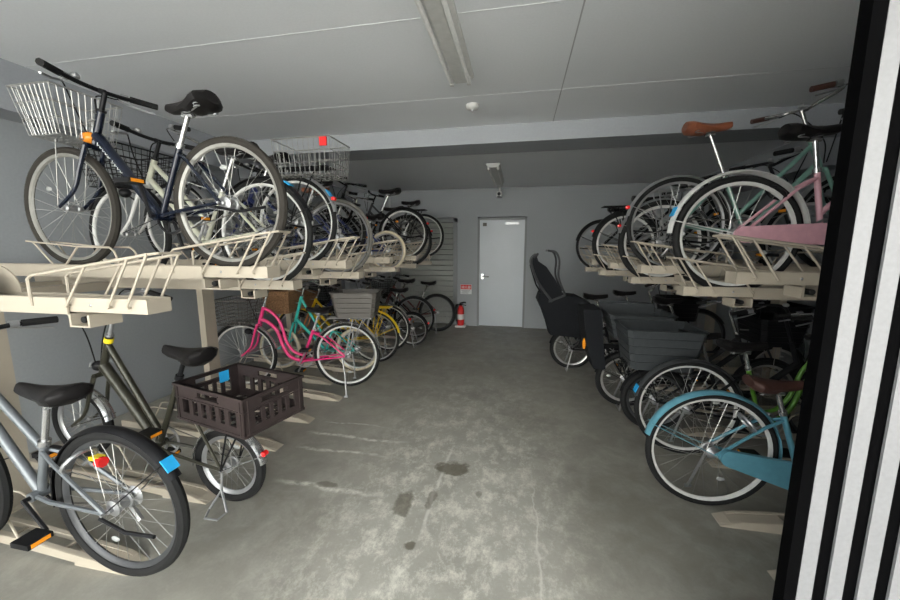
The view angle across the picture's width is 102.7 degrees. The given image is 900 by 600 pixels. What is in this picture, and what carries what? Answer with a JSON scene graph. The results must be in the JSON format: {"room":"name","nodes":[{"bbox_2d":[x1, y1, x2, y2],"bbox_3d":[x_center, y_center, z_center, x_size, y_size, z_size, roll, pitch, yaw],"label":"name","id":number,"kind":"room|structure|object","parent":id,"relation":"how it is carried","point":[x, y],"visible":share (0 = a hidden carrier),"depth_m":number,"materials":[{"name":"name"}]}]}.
{"room":"bicycle parking room","nodes":[
{"label":"bicycle parking room","id":0,"kind":"room"},
{"bbox_2d":[0,118,344,452],"bbox_3d":[-2.946,-0.361,3.196,0.200,2.700,8.400,2,8,11],"label":"wall","id":1,"kind":"structure","parent":0,"point":[61,354],"depth_m":2.88,"materials":[{"name":"paint"}]},
{"bbox_2d":[0,322,800,599],"bbox_3d":[0.280,1.116,2.833,6.750,0.120,8.300,2,8,11],"label":"floor","id":2,"kind":"structure","parent":0,"point":[470,464],"depth_m":2.02,"materials":[{"name":"concrete"}]},
{"bbox_2d":[0,311,44,513],"bbox_3d":[-2.461,0.589,1.973,0.120,1.170,0.180,2,8,11],"label":"post","id":3,"kind":"object","parent":2,"relation":"on","point":[7,375],"visible":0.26,"depth_m":1.99,"materials":[{"name":"metal"}]},
{"bbox_2d":[20,280,61,287],"bbox_3d":[-2.433,-0.356,4.229,0.070,0.055,5.400,2,8,11],"label":"beam","id":4,"kind":"structure","parent":3,"relation":"attached to","point":[51,282],"depth_m":2.44,"materials":[{"name":"metal"}]},
{"bbox_2d":[0,292,122,327],"bbox_3d":[-2.252,0.018,1.598,1.800,0.115,0.118,2,8,11],"label":"carrier","id":5,"kind":"object","parent":4,"relation":"on","point":[49,305],"visible":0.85,"depth_m":1.42,"materials":[{"name":"beige metal"}]},
{"bbox_2d":[0,252,181,314],"bbox_3d":[-2.006,-0.091,1.535,1.980,0.231,0.134,2,8,11],"label":"bicycle rack","id":6,"kind":"object","parent":5,"relation":"on","point":[10,285],"visible":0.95,"depth_m":1.39,"materials":[{"name":"beige metal"}]},
{"bbox_2d":[0,263,237,288],"bbox_3d":[-2.024,-0.142,2.024,1.800,0.115,0.118,2,8,11],"label":"carrier","id":7,"kind":"object","parent":4,"relation":"on","point":[180,272],"visible":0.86,"depth_m":1.90,"materials":[{"name":"beige metal"}]},
{"bbox_2d":[0,230,290,277],"bbox_3d":[-1.778,-0.251,1.961,1.980,0.231,0.134,2,8,11],"label":"tray","id":8,"kind":"object","parent":7,"relation":"on","point":[256,271],"visible":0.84,"depth_m":1.81,"materials":[{"name":"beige metal"}]},
{"bbox_2d":[5,58,287,265],"bbox_3d":[-1.592,-0.642,1.868,1.644,0.947,0.543,2,8,11],"label":"bicycle","id":9,"kind":"object","parent":8,"relation":"on","point":[195,103],"visible":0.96,"depth_m":1.84,"materials":[{"name":"metal"}]},
{"bbox_2d":[5,80,122,205],"bbox_3d":[-1.977,-0.783,1.923,0.314,0.568,0.339,2,8,11],"label":"basket","id":10,"kind":"object","parent":9,"relation":"on","point":[89,140],"depth_m":1.88,"materials":[{"name":"metal"}]},
{"bbox_2d":[34,276,267,298],"bbox_3d":[-2.093,-0.098,2.471,1.800,0.115,0.118,2,8,11],"label":"carrier","id":11,"kind":"object","parent":4,"relation":"on","point":[124,282],"visible":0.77,"depth_m":2.37,"materials":[{"name":"beige metal"}]},
{"bbox_2d":[103,252,305,289],"bbox_3d":[-1.847,-0.207,2.408,1.980,0.231,0.134,2,8,11],"label":"tray","id":12,"kind":"object","parent":11,"relation":"on","point":[293,284],"visible":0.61,"depth_m":2.24,"materials":[{"name":"beige metal"}]},
{"bbox_2d":[73,120,313,280],"bbox_3d":[-1.658,-0.581,2.317,1.696,0.963,0.570,2,8,11],"label":"bicycle","id":13,"kind":"object","parent":12,"relation":"on","point":[124,190],"visible":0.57,"depth_m":2.29,"materials":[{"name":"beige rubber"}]},
{"bbox_2d":[73,141,172,231],"bbox_3d":[-2.095,-0.707,2.384,0.355,0.535,0.390,2,8,11],"label":"basket","id":14,"kind":"object","parent":13,"relation":"on","point":[124,190],"depth_m":2.33,"materials":[{"name":"metal"}]},
{"bbox_2d":[280,270,336,284],"bbox_3d":[-1.913,-0.219,3.345,1.800,0.115,0.118,2,8,11],"label":"carrier","id":15,"kind":"object","parent":4,"relation":"on","point":[323,281],"visible":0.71,"depth_m":3.17,"materials":[{"name":"beige metal"}]},
{"bbox_2d":[223,251,367,278],"bbox_3d":[-1.667,-0.328,3.281,1.980,0.231,0.134,2,8,11],"label":"tray","id":16,"kind":"object","parent":15,"relation":"on","point":[358,274],"visible":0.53,"depth_m":3.10,"materials":[{"name":"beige metal"}]},
{"bbox_2d":[204,160,372,271],"bbox_3d":[-1.489,-0.700,3.193,1.700,0.963,0.570,2,8,11],"label":"bicycle","id":17,"kind":"object","parent":16,"relation":"on","point":[250,200],"visible":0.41,"depth_m":3.10,"materials":[{"name":"metal"}]},
{"bbox_2d":[282,267,375,276],"bbox_3d":[-1.739,-0.346,4.239,1.800,0.115,0.118,2,8,11],"label":"carrier","id":18,"kind":"object","parent":4,"relation":"on","point":[366,274],"visible":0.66,"depth_m":4.08,"materials":[{"name":"beige metal"}]},
{"bbox_2d":[296,251,401,271],"bbox_3d":[-1.493,-0.455,4.176,1.980,0.231,0.134,2,8,11],"label":"tray","id":19,"kind":"object","parent":18,"relation":"on","point":[371,268],"visible":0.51,"depth_m":4.00,"materials":[{"name":"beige metal"}]},
{"bbox_2d":[313,203,405,267],"bbox_3d":[-1.094,-0.738,4.057,1.240,0.801,0.485,2,8,11],"label":"bicycle","id":20,"kind":"object","parent":19,"relation":"on","point":[377,217],"visible":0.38,"depth_m":3.99,"materials":[{"name":"metal"}]},
{"bbox_2d":[22,269,280,292],"bbox_3d":[-2.021,-0.344,4.150,0.070,0.055,5.400,2,8,11],"label":"beam","id":21,"kind":"structure","parent":3,"relation":"on","point":[100,285],"depth_m":2.28,"materials":[{"name":"metal"}]},
{"bbox_2d":[115,259,320,275],"bbox_3d":[-1.888,-0.266,2.880,1.800,0.115,0.118,2,8,11],"label":"carrier","id":22,"kind":"object","parent":21,"relation":"on","point":[305,271],"visible":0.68,"depth_m":2.72,"materials":[{"name":"beige metal"}]},
{"bbox_2d":[172,236,359,267],"bbox_3d":[-1.642,-0.375,2.817,1.980,0.231,0.134,2,8,11],"label":"tray","id":23,"kind":"object","parent":22,"relation":"on","point":[336,263],"visible":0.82,"depth_m":2.66,"materials":[{"name":"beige metal"}]},
{"bbox_2d":[144,124,349,259],"bbox_3d":[-1.633,-0.759,2.760,1.756,0.994,0.583,2,8,11],"label":"bicycle","id":24,"kind":"object","parent":23,"relation":"on","point":[280,158],"visible":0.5,"depth_m":2.65,"materials":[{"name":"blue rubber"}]},
{"bbox_2d":[270,135,349,181],"bbox_3d":[-0.993,-1.005,2.596,0.452,0.244,0.308,2,8,11],"label":"basket","id":25,"kind":"object","parent":24,"relation":"on","point":[282,157],"depth_m":2.56,"materials":[{"name":"metal"}]},
{"bbox_2d":[235,257,368,268],"bbox_3d":[-1.718,-0.392,3.755,1.800,0.115,0.118,2,8,11],"label":"carrier","id":26,"kind":"object","parent":21,"relation":"on","point":[365,266],"visible":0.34,"depth_m":3.57,"materials":[{"name":"beige metal"}]},
{"bbox_2d":[233,239,399,262],"bbox_3d":[-1.472,-0.501,3.692,1.980,0.231,0.134,2,8,11],"label":"tray","id":27,"kind":"object","parent":26,"relation":"on","point":[375,259],"visible":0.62,"depth_m":3.52,"materials":[{"name":"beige metal"}]},
{"bbox_2d":[227,163,367,256],"bbox_3d":[-1.636,-0.866,3.671,1.667,0.945,0.570,2,8,11],"label":"bicycle","id":28,"kind":"object","parent":27,"relation":"on","point":[363,228],"visible":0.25,"depth_m":3.58,"materials":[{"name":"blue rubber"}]},
{"bbox_2d":[267,255,397,264],"bbox_3d":[-1.544,-0.519,4.650,1.800,0.115,0.118,2,8,11],"label":"carrier","id":29,"kind":"object","parent":21,"relation":"on","point":[268,255],"visible":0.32,"depth_m":4.51,"materials":[{"name":"beige metal"}]},
{"bbox_2d":[312,241,422,259],"bbox_3d":[-1.298,-0.627,4.586,1.980,0.231,0.134,2,8,11],"label":"tray","id":30,"kind":"object","parent":29,"relation":"on","point":[411,257],"visible":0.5,"depth_m":4.41,"materials":[{"name":"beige metal"}]},
{"bbox_2d":[311,175,428,255],"bbox_3d":[-1.079,-1.009,4.488,1.667,0.994,0.581,2,8,11],"label":"bicycle","id":31,"kind":"object","parent":30,"relation":"on","point":[396,191],"visible":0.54,"depth_m":4.40,"materials":[{"name":"metal"}]},
{"bbox_2d":[353,263,399,271],"bbox_3d":[-1.595,-0.473,5.139,1.800,0.115,0.118,2,8,11],"label":"carrier","id":32,"kind":"object","parent":21,"relation":"attached to","point":[385,264],"visible":0.08,"depth_m":4.97,"materials":[{"name":"beige metal"}]},
{"bbox_2d":[328,251,420,267],"bbox_3d":[-1.349,-0.582,5.076,1.980,0.231,0.134,2,8,11],"label":"tray","id":33,"kind":"object","parent":32,"relation":"on","point":[403,265],"visible":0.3,"depth_m":4.90,"materials":[{"name":"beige metal"}]},
{"bbox_2d":[315,191,432,263],"bbox_3d":[-1.095,-0.963,4.936,1.679,0.994,0.600,4,9,25],"label":"bicycle","id":34,"kind":"object","parent":33,"relation":"on","point":[389,225],"visible":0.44,"depth_m":4.88,"materials":[{"name":"metal"}]},
{"bbox_3d":[-1.433,-0.647,5.536,1.800,0.115,0.118,2,8,11],"label":"carrier","id":35,"kind":"object","parent":21,"relation":"on","visible":0},
{"bbox_2d":[340,242,435,257],"bbox_3d":[-1.187,-0.755,5.472,1.980,0.231,0.134,2,8,11],"label":"tray","id":36,"kind":"object","parent":35,"relation":"on","point":[420,254],"visible":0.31,"depth_m":5.30,"materials":[{"name":"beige metal"}]},
{"bbox_2d":[340,190,443,255],"bbox_3d":[-0.908,-1.120,5.365,1.670,0.963,0.570,2,8,11],"label":"bicycle","id":37,"kind":"object","parent":36,"relation":"on","point":[416,203],"visible":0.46,"depth_m":5.28,"materials":[{"name":"metal"}]},
{"bbox_2d":[0,489,148,575],"bbox_3d":[-2.092,1.083,1.762,1.350,0.257,0.101,2,8,11],"label":"rail","id":38,"kind":"object","parent":2,"relation":"on","point":[80,558],"visible":0.48,"depth_m":1.70,"materials":[{"name":"metal"}]},
{"bbox_2d":[0,316,190,576],"bbox_3d":[-1.823,0.633,1.547,1.599,1.049,0.628,2,8,11],"label":"bicycle","id":39,"kind":"object","parent":2,"relation":"on","point":[61,484],"visible":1,"depth_m":1.49,"materials":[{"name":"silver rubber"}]},
{"bbox_2d":[30,444,216,503],"bbox_3d":[-2.046,1.018,2.212,1.350,0.257,0.101,2,8,11],"label":"rail","id":40,"kind":"object","parent":2,"relation":"on","point":[196,493],"visible":0.46,"depth_m":2.17,"materials":[{"name":"metal"}]},
{"bbox_2d":[51,287,268,520],"bbox_3d":[-1.720,0.548,2.053,1.487,1.190,0.504,4,9,24],"label":"bicycle","id":41,"kind":"object","parent":2,"relation":"on","point":[137,405],"visible":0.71,"depth_m":2.06,"materials":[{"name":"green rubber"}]},
{"bbox_2d":[171,362,304,439],"bbox_3d":[-1.088,0.502,1.876,0.526,0.190,0.356,4,9,24],"label":"plastic crate","id":42,"kind":"object","parent":41,"relation":"on","point":[187,392],"visible":1,"depth_m":1.80,"materials":[{"name":"plastic"}]},
{"bbox_2d":[121,401,283,451],"bbox_3d":[-1.911,0.941,2.745,1.350,0.257,0.101,2,8,11],"label":"rail","id":43,"kind":"object","parent":2,"relation":"on","point":[269,444],"visible":0.48,"depth_m":2.73,"materials":[{"name":"metal"}]},
{"bbox_2d":[196,289,220,397],"bbox_3d":[-2.202,0.397,3.305,0.120,1.170,0.180,2,8,11],"label":"post","id":44,"kind":"object","parent":2,"relation":"on","point":[205,298],"visible":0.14,"depth_m":3.26,"materials":[{"name":"metal"}]},
{"bbox_2d":[225,368,342,401],"bbox_3d":[-1.716,0.819,3.590,1.350,0.257,0.101,2,8,11],"label":"rail","id":45,"kind":"object","parent":2,"relation":"on","point":[312,394],"visible":0.44,"depth_m":3.52,"materials":[{"name":"metal"}]},
{"bbox_2d":[214,289,382,397],"bbox_3d":[-1.537,0.379,3.589,1.711,1.112,0.583,0,8,0],"label":"bicycle","id":46,"kind":"object","parent":45,"relation":"on","point":[352,304],"visible":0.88,"depth_m":3.56,"materials":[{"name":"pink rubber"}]},
{"bbox_2d":[214,296,263,354],"bbox_3d":[-2.067,0.265,3.572,0.423,0.575,0.428,2,8,11],"label":"basket","id":47,"kind":"object","parent":46,"relation":"on","point":[229,325],"depth_m":3.55,"materials":[{"name":"metal"}]},
{"bbox_2d":[329,289,382,317],"bbox_3d":[-0.912,0.031,3.539,0.462,0.246,0.342,0,8,0],"label":"basket","id":48,"kind":"object","parent":46,"relation":"on","point":[347,303],"depth_m":3.41,"materials":[{"name":"grey plastic"}]},
{"bbox_2d":[260,279,374,378],"bbox_3d":[-1.523,0.313,4.122,1.426,1.081,0.598,1,8,5],"label":"bicycle","id":49,"kind":"object","parent":2,"relation":"on","point":[285,302],"visible":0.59,"depth_m":4.10,"materials":[{"name":"teal metal"}]},
{"bbox_2d":[262,289,301,345],"bbox_3d":[-1.895,0.217,4.141,0.387,0.686,0.447,2,8,11],"label":"basket","id":50,"kind":"object","parent":49,"relation":"on","point":[285,302],"depth_m":4.01,"materials":[{"name":"wicker"}]},
{"bbox_2d":[277,338,369,362],"bbox_3d":[-1.686,0.652,4.744,1.350,0.257,0.101,2,8,11],"label":"rail","id":51,"kind":"object","parent":2,"relation":"on","point":[361,359],"visible":0.19,"depth_m":4.68,"materials":[{"name":"metal"}]},
{"bbox_2d":[277,284,399,362],"bbox_3d":[-1.455,0.276,4.615,1.657,0.994,0.600,0,8,-3],"label":"bicycle","id":52,"kind":"object","parent":51,"relation":"on","point":[310,294],"visible":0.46,"depth_m":4.55,"materials":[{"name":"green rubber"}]},
{"bbox_2d":[301,289,317,321],"bbox_3d":[-1.904,0.149,4.651,0.371,0.576,0.382,2,8,11],"label":"basket","id":53,"kind":"object","parent":52,"relation":"on","point":[310,298],"depth_m":4.59,"materials":[{"name":"wicker"}]},
{"bbox_2d":[299,330,383,352],"bbox_3d":[-1.601,0.589,5.181,1.350,0.257,0.101,2,8,11],"label":"rail","id":54,"kind":"object","parent":2,"relation":"on","point":[301,342],"visible":0.37,"depth_m":5.15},
{"bbox_2d":[298,278,410,353],"bbox_3d":[-1.369,0.203,5.050,1.718,0.994,0.601,2,8,11],"label":"bicycle","id":55,"kind":"object","parent":54,"relation":"on","point":[402,312],"visible":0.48,"depth_m":4.97,"materials":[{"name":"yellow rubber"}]},
{"bbox_2d":[305,283,335,318],"bbox_3d":[-1.815,0.072,5.117,0.355,0.575,0.390,2,8,11],"label":"basket","id":56,"kind":"object","parent":55,"relation":"on","point":[324,302],"depth_m":5.06,"materials":[{"name":"metal"}]},
{"bbox_2d":[314,327,393,344],"bbox_3d":[-1.525,0.533,5.570,1.350,0.257,0.101,2,8,11],"label":"rail","id":57,"kind":"object","parent":2,"relation":"on","point":[365,341],"visible":0.29,"depth_m":5.50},
{"bbox_2d":[336,278,429,347],"bbox_3d":[-1.047,0.178,5.364,1.449,0.994,0.600,4,9,26],"label":"bicycle","id":58,"kind":"object","parent":57,"relation":"on","point":[400,290],"visible":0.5,"depth_m":5.30,"materials":[{"name":"black rubber"}]},
{"bbox_2d":[343,320,395,338],"bbox_3d":[-1.450,0.477,5.958,1.350,0.257,0.101,2,8,11],"label":"rail","id":59,"kind":"object","parent":2,"relation":"on","point":[386,335],"visible":0.13,"depth_m":5.86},
{"bbox_2d":[347,275,434,339],"bbox_3d":[-1.074,0.095,5.799,1.706,0.994,0.581,2,8,11],"label":"bicycle","id":60,"kind":"object","parent":59,"relation":"on","point":[404,281],"visible":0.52,"depth_m":5.68,"materials":[{"name":"metal"}]},
{"bbox_2d":[371,274,455,332],"bbox_3d":[-0.750,0.049,6.324,1.656,0.994,0.600,4,9,25],"label":"bicycle","id":61,"kind":"object","parent":2,"relation":"on","point":[384,296],"visible":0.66,"depth_m":6.28,"materials":[{"name":"metal"}]},
{"bbox_2d":[371,279,394,298],"bbox_3d":[-1.175,-0.079,6.422,0.355,0.550,0.370,2,8,11],"label":"basket","id":62,"kind":"object","parent":61,"relation":"on","point":[384,296],"depth_m":6.35,"materials":[{"name":"metal"}]},
{"bbox_2d":[621,353,738,373],"bbox_3d":[2.682,0.736,4.163,1.350,0.257,0.101,2,8,11],"label":"rail","id":63,"kind":"object","parent":2,"relation":"on","point":[724,367],"visible":0.13,"depth_m":4.10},
{"bbox_2d":[529,249,702,373],"bbox_3d":[1.891,0.135,4.200,1.915,1.433,0.578,2,8,11],"label":"bicycle","id":64,"kind":"object","parent":63,"relation":"on","point":[559,309],"visible":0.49,"depth_m":4.14,"materials":[{"name":"plastic"}]},
{"bbox_2d":[529,256,543,297],"bbox_3d":[1.039,-0.296,4.303,0.175,0.495,0.360,2,8,11],"label":"hood","id":65,"kind":"object","parent":64,"relation":"attached to","point":[537,268],"depth_m":4.12,"materials":[{"name":"plastic"}]},
{"bbox_2d":[655,294,702,321],"bbox_3d":[2.544,0.289,4.095,0.401,0.654,0.422,2,8,11],"label":"bicycle seat","id":66,"kind":"object","parent":64,"relation":"on","point":[688,310],"depth_m":3.89,"materials":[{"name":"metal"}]},
{"bbox_2d":[654,369,760,391],"bbox_3d":[2.627,0.815,3.620,1.350,0.257,0.101,2,8,11],"label":"rail","id":67,"kind":"object","parent":2,"relation":"on","point":[697,386],"visible":0.21,"depth_m":3.62,"materials":[{"name":"metal"}]},
{"bbox_2d":[623,296,814,385],"bbox_3d":[2.607,0.380,3.580,1.656,1.084,0.600,2,8,11],"label":"bicycle","id":68,"kind":"object","parent":67,"relation":"on","point":[793,307],"visible":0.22,"depth_m":3.51,"materials":[{"name":"metal"}]},
{"bbox_2d":[752,300,814,357],"bbox_3d":[3.118,0.355,3.478,0.401,0.650,0.422,2,8,11],"label":"basket","id":69,"kind":"object","parent":68,"relation":"on","point":[793,307],"depth_m":3.43,"materials":[{"name":"metal"}]},
{"bbox_2d":[698,354,724,359],"bbox_3d":[2.777,0.666,4.649,1.350,0.257,0.101,2,8,11],"label":"rail","id":70,"kind":"object","parent":2,"relation":"on","point":[717,358],"visible":0.04,"depth_m":4.51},
{"bbox_2d":[604,284,724,354],"bbox_3d":[2.631,0.268,4.672,1.706,0.994,0.581,2,8,11],"label":"bicycle","id":71,"kind":"object","parent":70,"relation":"on","point":[625,294],"visible":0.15,"depth_m":4.54,"materials":[{"name":"black rubber"}]},
{"bbox_2d":[644,334,810,504],"bbox_3d":[1.969,0.690,1.899,1.736,0.991,0.581,1,8,10],"label":"bicycle","id":72,"kind":"object","parent":2,"relation":"on","point":[772,469],"visible":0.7,"depth_m":1.94,"materials":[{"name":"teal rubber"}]},
{"bbox_2d":[658,387,800,415],"bbox_3d":[2.533,0.885,3.134,1.350,0.257,0.101,2,8,11],"label":"rail","id":73,"kind":"object","parent":2,"relation":"on","point":[764,407],"visible":0.13,"depth_m":3.13,"materials":[{"name":"metal"}]},
{"bbox_2d":[577,299,811,415],"bbox_3d":[2.066,0.500,3.169,1.796,0.993,0.583,2,8,11],"label":"bicycle","id":74,"kind":"object","parent":73,"relation":"on","point":[754,327],"visible":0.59,"depth_m":3.12,"materials":[{"name":"black rubber"}]},
{"bbox_2d":[600,307,678,339],"bbox_3d":[1.656,0.216,3.208,0.542,0.226,0.422,2,8,11],"label":"basket","id":75,"kind":"object","parent":74,"relation":"on","point":[609,313],"depth_m":3.29,"materials":[{"name":"plastic"}]},
{"bbox_2d":[736,312,811,377],"bbox_3d":[2.658,0.443,3.046,0.401,0.630,0.422,2,8,11],"label":"basket","id":76,"kind":"object","parent":74,"relation":"on","point":[755,328],"depth_m":2.97,"materials":[{"name":"metal"}]},
{"bbox_2d":[679,409,799,439],"bbox_3d":[2.503,0.945,2.716,1.350,0.257,0.101,2,8,11],"label":"rail","id":77,"kind":"object","parent":2,"relation":"on","point":[719,430],"visible":0.28,"depth_m":2.78,"materials":[{"name":"metal"}]},
{"bbox_2d":[614,302,813,434],"bbox_3d":[2.152,0.544,2.716,1.672,1.036,0.583,2,8,11],"label":"bicycle","id":78,"kind":"object","parent":77,"relation":"on","point":[644,345],"visible":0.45,"depth_m":2.68,"materials":[{"name":"metal"}]},
{"bbox_2d":[614,319,709,372],"bbox_3d":[1.602,0.348,2.795,0.552,0.311,0.442,2,8,11],"label":"basket","id":79,"kind":"object","parent":78,"relation":"on","point":[643,344],"depth_m":2.63,"materials":[{"name":"plastic"}]},
{"bbox_2d":[711,510,784,534],"bbox_3d":[2.095,1.078,1.796,1.350,0.257,0.101,2,8,11],"label":"rail","id":80,"kind":"object","parent":2,"relation":"on","point":[768,522],"visible":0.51,"depth_m":1.89,"materials":[{"name":"metal"}]},
{"bbox_2d":[706,457,790,469],"bbox_3d":[2.423,1.004,2.308,1.350,0.257,0.101,2,8,11],"label":"rail","id":81,"kind":"object","parent":2,"relation":"on","point":[711,463],"visible":0.13,"depth_m":2.41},
{"bbox_2d":[633,311,813,457],"bbox_3d":[2.147,0.583,2.392,1.663,1.002,0.600,4,9,26],"label":"bicycle","id":82,"kind":"object","parent":81,"relation":"on","point":[744,348],"visible":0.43,"depth_m":2.41,"materials":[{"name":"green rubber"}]},
{"bbox_3d":[2.665,0.730,0.997,0.120,1.170,0.180,2,8,11],"label":"post","id":83,"kind":"object","parent":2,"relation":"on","visible":0},
{"bbox_3d":[3.105,-0.203,3.174,0.070,0.055,5.400,2,8,11],"label":"beam","id":84,"kind":"structure","parent":83,"relation":"on","visible":0},
{"bbox_2d":[623,273,724,280],"bbox_3d":[2.782,-0.241,3.746,1.800,0.115,0.118,2,8,11],"label":"carrier","id":85,"kind":"object","parent":84,"relation":"on","point":[625,278],"visible":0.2,"depth_m":3.80,"materials":[{"name":"beige metal"}]},
{"bbox_2d":[592,254,759,275],"bbox_3d":[2.537,-0.364,3.776,1.980,0.231,0.134,2,8,11],"label":"tray","id":86,"kind":"object","parent":85,"relation":"on","point":[613,272],"visible":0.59,"depth_m":3.88,"materials":[{"name":"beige metal"}]},
{"bbox_2d":[591,173,771,269],"bbox_3d":[2.397,-0.761,3.782,1.668,0.994,0.600,4,9,26],"label":"bicycle","id":87,"kind":"object","parent":86,"relation":"on","point":[597,231],"visible":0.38,"depth_m":3.79,"materials":[{"name":"metal"}]},
{"bbox_2d":[660,278,805,290],"bbox_3d":[2.676,-0.113,2.859,1.800,0.115,0.118,2,8,11],"label":"carrier","id":88,"kind":"object","parent":84,"relation":"on","point":[663,287],"visible":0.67,"depth_m":2.94,"materials":[{"name":"beige metal"}]},
{"bbox_2d":[622,256,808,283],"bbox_3d":[2.430,-0.236,2.889,1.980,0.231,0.134,2,8,11],"label":"tray","id":89,"kind":"object","parent":88,"relation":"on","point":[631,279],"visible":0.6,"depth_m":2.99,"materials":[{"name":"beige metal"}]},
{"bbox_2d":[617,146,830,276],"bbox_3d":[2.273,-0.633,2.900,1.667,0.994,0.600,4,9,26],"label":"bicycle","id":90,"kind":"object","parent":89,"relation":"on","point":[662,202],"visible":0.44,"depth_m":2.91,"materials":[{"name":"metal"}]},
{"bbox_2d":[722,286,815,307],"bbox_3d":[2.540,0.001,1.976,1.800,0.115,0.118,2,8,11],"label":"carrier","id":91,"kind":"object","parent":84,"relation":"on","point":[760,293],"visible":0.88,"depth_m":2.06,"materials":[{"name":"beige metal"}]},
{"bbox_2d":[666,256,805,296],"bbox_3d":[2.295,-0.121,2.006,1.980,0.231,0.134,2,8,11],"label":"tray","id":92,"kind":"object","parent":91,"relation":"on","point":[684,290],"visible":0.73,"depth_m":2.11,"materials":[{"name":"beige metal"}]},
{"bbox_2d":[667,108,843,286],"bbox_3d":[2.165,-0.585,1.964,1.760,1.116,0.581,2,8,11],"label":"bicycle","id":93,"kind":"object","parent":92,"relation":"on","point":[801,230],"visible":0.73,"depth_m":2.02,"materials":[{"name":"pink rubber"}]},
{"bbox_3d":[2.957,-0.353,4.622,1.800,0.115,0.118,2,8,11],"label":"carrier","id":94,"kind":"object","parent":84,"relation":"on","visible":0},
{"bbox_2d":[580,254,618,271],"bbox_3d":[2.712,-0.475,4.652,1.980,0.231,0.134,2,8,11],"label":"tray","id":95,"kind":"object","parent":94,"relation":"on","point":[587,269],"visible":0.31,"depth_m":4.76,"materials":[{"name":"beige metal"}]},
{"bbox_2d":[576,192,714,266],"bbox_3d":[2.515,-0.868,4.633,1.706,0.994,0.581,2,8,11],"label":"bicycle","id":96,"kind":"object","parent":95,"relation":"on","point":[584,229],"visible":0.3,"depth_m":4.71,"materials":[{"name":"metal"}]},
{"bbox_2d":[0,0,859,191],"bbox_3d":[0.270,-1.534,2.401,6.750,0.250,8.400,2,8,11],"label":"ceiling","id":97,"kind":"structure","parent":0,"point":[525,49],"depth_m":2.31,"materials":[{"name":"paint"}]},
{"bbox_2d":[0,58,352,202],"bbox_3d":[-2.734,-1.436,2.948,0.250,0.300,8.100,2,8,11],"label":"ceiling beam","id":98,"kind":"structure","parent":97,"relation":"attached to","point":[154,126],"depth_m":2.65,"materials":[{"name":"paint"}]},
{"bbox_2d":[26,0,850,119],"bbox_3d":[0.153,-1.421,1.802,6.350,0.002,1.906,2,8,11],"label":"trim","id":99,"kind":"structure","parent":97,"relation":"attached to","point":[559,0],"depth_m":2.18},
{"bbox_2d":[414,0,473,86],"bbox_3d":[-0.044,-1.386,1.815,0.170,0.075,1.260,2,8,11],"label":"ceiling light","id":100,"kind":"object","parent":97,"relation":"attached to","point":[440,18],"visible":1,"depth_m":1.90,"materials":[{"name":"white metal"}]},
{"bbox_2d":[234,103,844,165],"bbox_3d":[0.501,-1.611,3.600,6.350,0.180,0.400,2,8,11],"label":"ceiling beam","id":101,"kind":"structure","parent":97,"relation":"attached to","point":[664,129],"depth_m":3.38,"materials":[{"name":"paint"}]},
{"bbox_2d":[342,183,708,330],"bbox_3d":[1.045,-0.798,6.575,6.350,2.600,0.200,2,8,11],"label":"wall","id":102,"kind":"structure","parent":0,"point":[555,215],"depth_m":6.31,"materials":[{"name":"paint"}]},
{"bbox_2d":[395,218,457,324],"bbox_3d":[-0.439,-0.523,6.842,1.190,1.980,0.120,2,8,11],"label":"louvered panel","id":103,"kind":"object","parent":102,"relation":"in","point":[443,269],"depth_m":6.81,"materials":[{"name":"paint"}]},
{"bbox_2d":[477,217,526,327],"bbox_3d":[0.934,-0.484,6.570,0.870,1.980,0.120,2,8,11],"label":"door","id":104,"kind":"structure","parent":102,"relation":"in","point":[501,242],"depth_m":6.56,"materials":[{"name":"paint"}]},
{"bbox_2d":[689,137,839,200],"bbox_3d":[3.231,-1.223,1.819,0.300,0.400,8.100,2,8,11],"label":"ceiling beam","id":105,"kind":"structure","parent":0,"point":[831,163],"depth_m":3.69,"materials":[{"name":"paint"}]},
{"bbox_2d":[697,169,834,380],"bbox_3d":[3.486,-0.184,1.971,0.200,2.700,8.400,2,8,11],"label":"wall","id":106,"kind":"structure","parent":0,"point":[722,310],"depth_m":4.65,"materials":[{"name":"paint"}]},
{"bbox_2d":[674,265,820,281],"bbox_3d":[2.522,-0.166,2.418,1.800,0.115,0.118,2,8,11],"label":"carrier","id":107,"kind":"object","parent":106,"relation":"attached to","point":[707,270],"visible":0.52,"depth_m":2.48,"materials":[{"name":"beige metal"}]},
{"bbox_2d":[630,241,822,273],"bbox_3d":[2.276,-0.288,2.448,1.980,0.231,0.134,2,8,11],"label":"tray","id":108,"kind":"object","parent":107,"relation":"on","point":[644,268],"visible":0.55,"depth_m":2.55,"materials":[{"name":"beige metal"}]},
{"bbox_2d":[625,79,847,266],"bbox_3d":[2.097,-0.747,2.417,1.686,1.131,0.581,2,8,11],"label":"bicycle","id":109,"kind":"object","parent":108,"relation":"on","point":[691,128],"visible":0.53,"depth_m":2.44,"materials":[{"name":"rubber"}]},
{"bbox_2d":[783,285,817,298],"bbox_3d":[2.490,-0.049,1.515,1.800,0.115,0.118,2,8,11],"label":"carrier","id":110,"kind":"object","parent":106,"relation":"attached to","point":[810,291],"visible":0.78,"depth_m":1.67,"materials":[{"name":"beige metal"}]},
{"bbox_2d":[712,234,823,284],"bbox_3d":[2.244,-0.171,1.545,1.980,0.231,0.134,2,8,11],"label":"tray","id":111,"kind":"object","parent":110,"relation":"on","point":[772,277],"visible":0.75,"depth_m":1.66,"materials":[{"name":"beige metal"}]},
{"bbox_3d":[2.433,0.052,0.512,1.350,2.650,0.100,2,8,11],"label":"wall","id":112,"kind":"structure","parent":0,"visible":0},
{"bbox_2d":[772,0,899,599],"bbox_3d":[1.288,0.125,0.712,0.970,2.450,0.035,2,8,11],"label":"gate","id":113,"kind":"object","parent":112,"relation":"attached to","point":[840,538],"visible":1,"depth_m":0.78,"materials":[{"name":"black metal"}]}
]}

